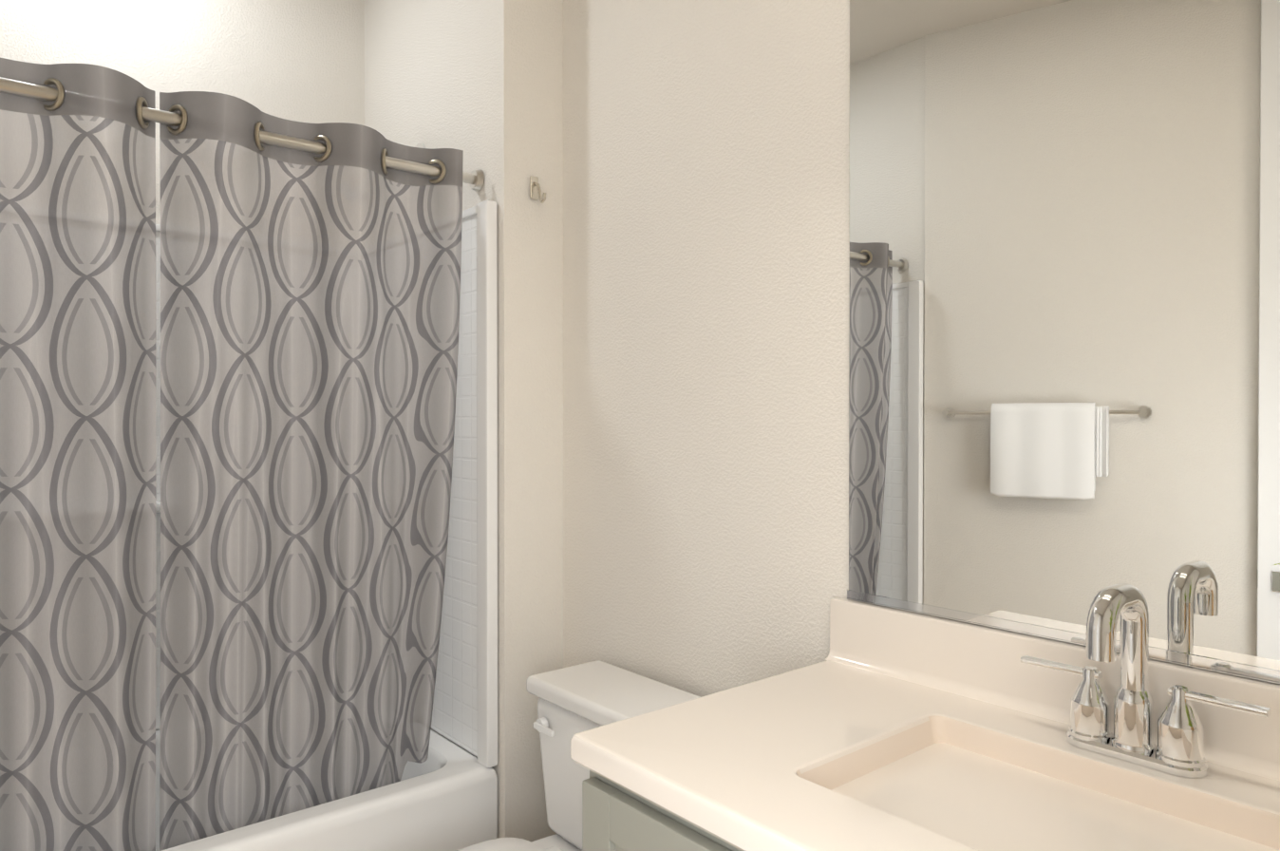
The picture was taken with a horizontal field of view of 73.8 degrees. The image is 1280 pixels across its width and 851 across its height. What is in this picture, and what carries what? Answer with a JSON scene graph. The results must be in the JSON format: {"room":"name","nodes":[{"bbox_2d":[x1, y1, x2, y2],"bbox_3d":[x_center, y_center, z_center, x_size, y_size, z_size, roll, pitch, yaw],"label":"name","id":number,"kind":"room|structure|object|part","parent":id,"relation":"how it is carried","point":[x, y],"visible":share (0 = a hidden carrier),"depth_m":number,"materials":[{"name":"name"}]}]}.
{"room":"bathroom","nodes":[
{"label":"bathroom","id":0,"kind":"room"},
{"bbox_2d":[0,0,364,730],"bbox_3d":[-1.413,-0.091,2.285,1.690,2.740,0.100,0,1,-40],"label":"wall","id":1,"kind":"structure","parent":0,"point":[302,61],"depth_m":2.40,"materials":[{"name":"white paint"}]},
{"bbox_2d":[364,0,563,842],"bbox_3d":[-0.528,-0.092,2.412,0.170,2.740,0.840,0,1,-40],"label":"wall","id":2,"kind":"structure","parent":0,"point":[480,83],"depth_m":2.10,"materials":[{"name":"white paint"}]},
{"bbox_2d":[0,56,484,850],"bbox_3d":[-0.992,0.120,1.651,1.516,1.560,0.126,0,1,-40],"label":"shower curtain","id":3,"kind":"object","parent":2,"relation":"attached to","point":[310,306],"visible":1,"depth_m":1.73,"materials":[{"name":"fabric"}]},
{"bbox_3d":[-0.984,-0.605,1.635,1.516,0.056,0.056,0,1,-40],"label":"rod","id":4,"kind":"part","parent":3,"relation":"part of","materials":[{"name":"silver metal"}]},
{"bbox_2d":[415,142,425,148],"bbox_3d":[-0.694,-0.682,2.293,0.228,0.199,0.090,0,1,-40],"label":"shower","id":5,"kind":"object","parent":2,"relation":"attached to","point":[421,145],"visible":0.17,"depth_m":2.35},
{"bbox_2d":[529,175,545,203],"bbox_3d":[-0.243,-0.571,2.062,0.022,0.072,0.054,0,1,-40],"label":"hook","id":6,"kind":"object","parent":2,"relation":"attached to","point":[535,190],"visible":0.98,"depth_m":2.07,"materials":[{"name":"silver metal"}]},
{"bbox_2d":[563,0,1279,696],"bbox_3d":[0.361,-0.084,1.552,0.109,2.740,3.500,0,1,-40],"label":"wall","id":7,"kind":"structure","parent":0,"point":[1063,389],"depth_m":1.37,"materials":[{"name":"beige paint"}]},
{"bbox_3d":[-0.636,1.343,0.732,2.708,0.100,3.500,0,1,-40],"label":"floor","id":8,"kind":"structure","parent":0,"visible":0},
{"bbox_2d":[155,199,497,850],"bbox_3d":[-1.182,0.372,1.881,1.514,1.820,0.817,0,1,-40],"label":"tub","id":9,"kind":"object","parent":8,"relation":"on","point":[443,797],"visible":0.21,"depth_m":2.05,"materials":[{"name":"white plastic"}]},
{"bbox_2d":[456,659,700,850],"bbox_3d":[-0.229,0.917,1.589,0.742,0.734,0.470,0,1,-40],"label":"toilet","id":10,"kind":"object","parent":8,"relation":"on","point":[573,700],"visible":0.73,"depth_m":1.78,"materials":[{"name":"white ceramic"}]},
{"bbox_3d":[-0.198,0.638,1.798,0.024,0.028,0.074,0,1,-40],"label":"handle","id":11,"kind":"part","parent":10,"relation":"part of","materials":[{"name":"white"}]},
{"bbox_2d":[570,583,1279,850],"bbox_3d":[0.631,0.744,0.689,0.607,1.100,1.613,0,1,-40],"label":"bathroom vanity","id":12,"kind":"object","parent":8,"relation":"on","point":[883,728],"visible":1,"depth_m":1.05,"materials":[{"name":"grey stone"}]},
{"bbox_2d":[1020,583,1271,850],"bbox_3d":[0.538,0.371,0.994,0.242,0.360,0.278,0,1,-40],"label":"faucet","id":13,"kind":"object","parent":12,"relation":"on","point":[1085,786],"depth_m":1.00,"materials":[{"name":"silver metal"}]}
]}

